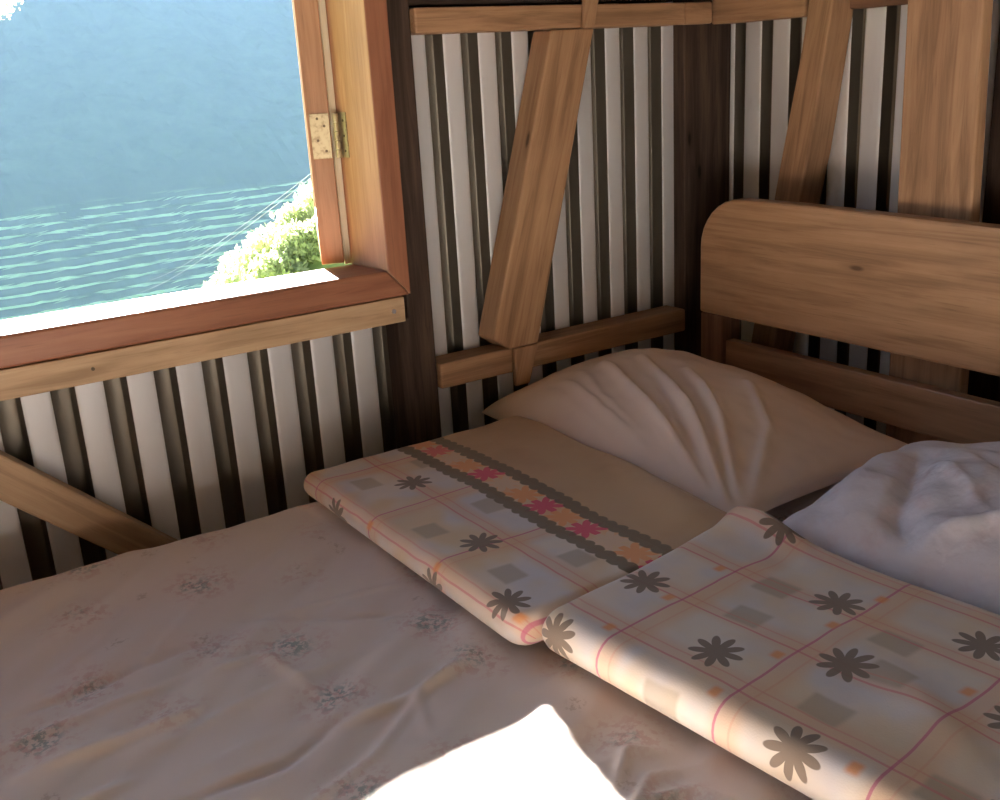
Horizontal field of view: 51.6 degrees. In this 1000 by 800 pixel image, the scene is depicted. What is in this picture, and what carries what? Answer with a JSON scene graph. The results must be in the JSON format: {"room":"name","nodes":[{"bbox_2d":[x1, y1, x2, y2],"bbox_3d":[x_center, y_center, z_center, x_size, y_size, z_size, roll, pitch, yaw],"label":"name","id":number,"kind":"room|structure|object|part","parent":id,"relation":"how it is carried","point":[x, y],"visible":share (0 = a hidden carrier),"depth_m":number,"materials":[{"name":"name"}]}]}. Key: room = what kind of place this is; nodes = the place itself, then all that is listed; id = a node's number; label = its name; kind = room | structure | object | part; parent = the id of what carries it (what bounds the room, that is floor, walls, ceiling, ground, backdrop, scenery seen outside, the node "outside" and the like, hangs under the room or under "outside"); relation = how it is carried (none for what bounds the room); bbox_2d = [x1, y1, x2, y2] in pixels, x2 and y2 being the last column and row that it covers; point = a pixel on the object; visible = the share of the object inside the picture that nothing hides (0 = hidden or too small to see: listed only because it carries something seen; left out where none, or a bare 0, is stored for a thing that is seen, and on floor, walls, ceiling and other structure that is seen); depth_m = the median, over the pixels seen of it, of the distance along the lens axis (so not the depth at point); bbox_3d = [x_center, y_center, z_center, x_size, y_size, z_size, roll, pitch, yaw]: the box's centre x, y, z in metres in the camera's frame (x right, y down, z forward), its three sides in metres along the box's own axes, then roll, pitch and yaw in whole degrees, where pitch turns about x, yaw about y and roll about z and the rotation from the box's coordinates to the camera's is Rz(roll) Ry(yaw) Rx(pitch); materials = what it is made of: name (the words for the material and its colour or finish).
{"room":"bedroom","nodes":[
{"label":"bedroom","id":0,"kind":"room"},
{"bbox_2d":[0,2,673,589],"bbox_3d":[-0.976,-0.399,1.506,3.297,2.350,0.036,-14,21,-31],"label":"wall","id":1,"kind":"structure","parent":0,"point":[193,449],"depth_m":2.07,"materials":[{"name":"white metal"}]},
{"bbox_2d":[0,450,178,554],"bbox_3d":[-0.619,0.279,1.869,0.938,0.780,0.043,-14,21,-31],"label":"diagonal brace","id":2,"kind":"object","parent":1,"relation":"attached to","point":[23,486],"visible":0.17,"depth_m":1.75,"materials":[{"name":"brown wood"}]},
{"bbox_2d":[0,0,711,400],"bbox_3d":[-0.964,-0.684,1.695,3.036,1.285,0.613,-14,21,-31],"label":"window","id":3,"kind":"structure","parent":1,"relation":"in","point":[344,53],"depth_m":1.90,"materials":[{"name":"brown wood"}]},
{"bbox_3d":[-1.136,-0.006,1.467,2.227,0.052,0.131,-14,21,-31],"label":"sill","id":4,"kind":"part","parent":3,"relation":"part of","materials":[{"name":"brown wood"}]},
{"bbox_3d":[-0.378,-0.370,2.265,0.044,0.060,0.404,-6,18,-9],"label":"sash rail","id":5,"kind":"part","parent":3,"relation":"part of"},
{"bbox_3d":[0.137,-0.778,2.102,0.748,0.045,0.066,-14,21,-31],"label":"upper rail","id":6,"kind":"part","parent":3,"relation":"part of","materials":[{"name":"brown wood"}]},
{"bbox_2d":[478,0,598,385],"bbox_3d":[0.085,-0.459,2.141,0.313,0.840,0.068,-14,21,-31],"label":"diagonal brace","id":7,"kind":"object","parent":1,"relation":"attached to","point":[520,268],"visible":1,"depth_m":2.11,"materials":[{"name":"brown wood"}]},
{"bbox_2d":[408,0,675,7],"bbox_3d":[0.091,-0.864,2.062,0.667,0.141,0.041,-14,21,-31],"label":"header board","id":8,"kind":"object","parent":1,"relation":"attached to","point":[412,3],"visible":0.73,"depth_m":2.01,"materials":[{"name":"brown wood"}]},
{"bbox_2d":[436,305,684,388],"bbox_3d":[0.141,-0.125,2.289,0.669,0.053,0.065,-14,21,-31],"label":"rail","id":9,"kind":"object","parent":1,"relation":"attached to","point":[491,360],"visible":0.76,"depth_m":2.27,"materials":[{"name":"brown wood"}]},
{"bbox_2d":[729,0,999,434],"bbox_3d":[1.443,-0.407,1.095,0.036,2.350,3.322,-14,21,-31],"label":"wall","id":10,"kind":"structure","parent":0,"point":[863,167],"depth_m":2.21,"materials":[{"name":"white metal"}]},
{"bbox_2d":[712,0,808,23],"bbox_3d":[0.569,-0.860,2.209,0.066,0.092,0.263,-14,21,-31],"label":"rail","id":11,"kind":"object","parent":10,"relation":"attached to","point":[723,11],"visible":0.78,"depth_m":2.20,"materials":[{"name":"brown wood"}]},
{"bbox_2d":[751,0,853,351],"bbox_3d":[0.641,-0.269,2.336,0.071,1.420,0.304,-14,21,-31],"label":"brace","id":12,"kind":"object","parent":10,"relation":"attached to","point":[810,130],"visible":0.42,"depth_m":2.15,"materials":[{"name":"brown wood"}]},
{"bbox_2d":[850,0,907,8],"bbox_3d":[0.791,-0.786,1.912,0.038,0.096,0.320,-14,21,-31],"label":"rail","id":13,"kind":"object","parent":10,"relation":"attached to","point":[854,4],"visible":0.82,"depth_m":2.00,"materials":[{"name":"brown wood"}]},
{"bbox_3d":[0.034,1.071,0.639,3.560,0.030,3.546,-14,21,-31],"label":"floor","id":14,"kind":"structure","parent":0,"visible":0},
{"bbox_2d":[386,0,441,448],"bbox_3d":[-0.205,-0.579,1.929,0.080,2.350,0.056,-14,21,-31],"label":"timber post","id":15,"kind":"object","parent":14,"relation":"on","point":[411,345],"visible":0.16,"depth_m":2.03,"materials":[{"name":"brown wood"}]},
{"bbox_2d":[673,0,730,356],"bbox_3d":[0.454,-0.757,2.367,0.146,2.350,0.061,-14,21,-31],"label":"post","id":16,"kind":"object","parent":14,"relation":"on","point":[701,52],"visible":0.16,"depth_m":2.39,"materials":[{"name":"brown wood"}]},
{"bbox_2d":[700,198,999,443],"bbox_3d":[0.041,0.369,1.280,2.120,0.914,1.491,-14,21,-31],"label":"headboard","id":17,"kind":"object","parent":14,"relation":"on","point":[927,288],"visible":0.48,"depth_m":1.97,"materials":[{"name":"brown wood"}]},
{"bbox_3d":[0.512,0.114,2.420,0.055,0.654,0.068,-14,21,-31],"label":"post","id":18,"kind":"part","parent":17,"relation":"part of","materials":[{"name":"brown wood"}]},
{"bbox_3d":[0.054,0.459,1.306,1.936,0.145,1.384,-14,21,-31],"label":"mattress","id":19,"kind":"object","parent":17,"relation":"on","visible":0},
{"bbox_2d":[0,482,838,799],"bbox_3d":[0.050,0.401,1.290,1.960,0.146,1.432,-14,21,-31],"label":"sheet","id":20,"kind":"object","parent":19,"relation":"on","point":[287,654],"visible":0.38,"depth_m":1.29,"materials":[{"name":"fabric"}]},
{"bbox_2d":[304,416,726,644],"bbox_3d":[0.030,0.165,1.710,0.489,0.068,0.695,-14,21,-31],"label":"folded blanket","id":21,"kind":"object","parent":20,"relation":"on","point":[514,519],"visible":0.92,"depth_m":1.61,"materials":[{"name":"beige fabric"}]},
{"bbox_2d":[482,348,906,512],"bbox_3d":[0.355,0.004,1.996,0.477,0.157,0.740,-14,21,-31],"label":"pillow","id":22,"kind":"object","parent":20,"relation":"on","point":[729,437],"visible":0.87,"depth_m":1.83,"materials":[{"name":"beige fabric"}]},
{"bbox_2d":[542,506,999,799],"bbox_3d":[0.414,0.299,1.183,0.412,0.092,0.680,-17,22,-36],"label":"folded blanket","id":23,"kind":"object","parent":20,"relation":"on","point":[833,676],"visible":1,"depth_m":1.17,"materials":[{"name":"beige fabric"}]},
{"bbox_2d":[782,441,999,614],"bbox_3d":[0.784,0.170,1.404,0.470,0.161,0.700,-17,23,-37],"label":"pillow","id":24,"kind":"object","parent":20,"relation":"on","point":[923,514],"visible":0.82,"depth_m":1.42,"materials":[{"name":"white fabric"}]},
{"bbox_2d":[886,0,992,443],"bbox_3d":[0.777,-0.593,1.796,0.028,2.350,0.180,-14,21,-31],"label":"board","id":25,"kind":"object","parent":14,"relation":"on","point":[947,52],"visible":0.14,"depth_m":1.81,"materials":[{"name":"brown wood"}]},
{"bbox_2d":[968,21,999,401],"bbox_3d":[0.921,-0.595,1.777,0.043,2.350,0.123,-14,21,-31],"label":"timber post","id":26,"kind":"object","parent":14,"relation":"on","point":[983,385],"visible":0.06,"depth_m":1.87,"materials":[{"name":"brown wood"}]},
{"label":"outside","id":27,"kind":"structure","parent":0,"visible":0},
{"bbox_2d":[305,255,350,271],"bbox_3d":[-1.274,1.056,14.763,9.440,8.510,8.600,-14,21,-31],"label":"grassy bank","id":28,"kind":"object","parent":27,"point":[316,265],"depth_m":11.45,"materials":[{"name":"green plant"}]},
{"bbox_2d":[202,265,253,287],"bbox_3d":[-2.972,-1.162,11.586,0.706,0.691,0.719,-14,21,-31],"label":"shrub","id":29,"kind":"object","parent":28,"relation":"on","point":[228,277],"visible":0.17,"depth_m":11.46,"materials":[{"name":"green plant"}]},
{"bbox_2d":[210,245,257,277],"bbox_3d":[-3.015,-1.431,12.132,0.687,0.824,0.740,-14,21,-31],"label":"shrub","id":30,"kind":"object","parent":28,"relation":"on","point":[240,260],"visible":0.27,"depth_m":11.96,"materials":[{"name":"green plant"}]},
{"bbox_2d":[235,222,282,267],"bbox_3d":[-2.673,-1.732,12.154,0.754,0.732,0.764,-14,21,-31],"label":"shrub","id":31,"kind":"object","parent":28,"relation":"on","point":[256,242],"visible":0.3,"depth_m":11.96,"materials":[{"name":"green plant"}]},
{"bbox_2d":[247,247,309,280],"bbox_3d":[-2.421,-1.371,11.388,0.708,0.628,0.693,-14,21,-31],"label":"shrub","id":32,"kind":"object","parent":28,"relation":"on","point":[271,265],"visible":0.63,"depth_m":11.26,"materials":[{"name":"green plant"}]},
{"bbox_2d":[269,201,314,240],"bbox_3d":[-2.371,-1.982,12.134,0.729,0.716,0.747,10,22,36],"label":"shrub","id":33,"kind":"object","parent":28,"relation":"on","point":[287,214],"visible":0.39,"depth_m":11.98,"materials":[{"name":"green plant"}]},
{"bbox_2d":[271,219,320,263],"bbox_3d":[-2.211,-1.724,11.572,0.707,0.640,0.722,-14,21,-31],"label":"shrub","id":34,"kind":"object","parent":28,"relation":"on","point":[297,243],"visible":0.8,"depth_m":11.39,"materials":[{"name":"green plant"}]},
{"bbox_2d":[290,179,314,220],"bbox_3d":[-2.053,-2.276,12.170,0.728,0.774,0.741,1,18,12],"label":"shrub","id":35,"kind":"object","parent":28,"relation":"on","point":[305,198],"visible":0.3,"depth_m":11.99,"materials":[{"name":"green plant"}]},
{"bbox_2d":[301,213,319,251],"bbox_3d":[-1.846,-1.847,11.537,0.721,0.625,0.719,3,19,19],"label":"shrub","id":36,"kind":"object","parent":28,"relation":"on","point":[313,220],"visible":0.09,"depth_m":11.38,"materials":[{"name":"green plant"}]},
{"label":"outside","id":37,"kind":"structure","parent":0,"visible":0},
{"bbox_3d":[-42.617,-0.979,155.698,210.000,83.463,292.850,-14,21,-31],"label":"slope","id":38,"kind":"object","parent":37,"visible":0},
{"bbox_2d":[0,0,22,19],"bbox_3d":[-14.241,-0.065,27.595,6.521,21.979,1.686,-14,21,-31],"label":"tree","id":39,"kind":"object","parent":38,"relation":"on","point":[2,2],"visible":1,"depth_m":25.88,"materials":[{"name":"green plant"}]},
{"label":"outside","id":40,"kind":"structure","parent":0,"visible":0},
{"bbox_2d":[0,0,310,320],"bbox_3d":[-241.378,-218.317,492.678,439.400,349.822,655.299,-14,21,-31],"label":"water","id":41,"kind":"structure","parent":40,"point":[137,136],"depth_m":388.72,"materials":[{"name":"blue liquid"}]},
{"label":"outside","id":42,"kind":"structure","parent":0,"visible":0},
{"bbox_2d":[155,174,309,278],"bbox_3d":[-13.334,-6.124,43.964,0.009,10.568,52.943,-10,19,-21],"label":"power line","id":43,"kind":"object","parent":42,"point":[309,174],"visible":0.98,"depth_m":27.70,"materials":[{"name":"grey metal"}]},
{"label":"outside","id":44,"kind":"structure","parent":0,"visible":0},
{"bbox_2d":[148,180,307,289],"bbox_3d":[-13.640,-5.659,43.883,0.009,11.168,52.818,-11,19,-22],"label":"power line","id":45,"kind":"object","parent":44,"point":[307,180],"visible":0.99,"depth_m":27.33,"materials":[{"name":"grey metal"}]}
]}

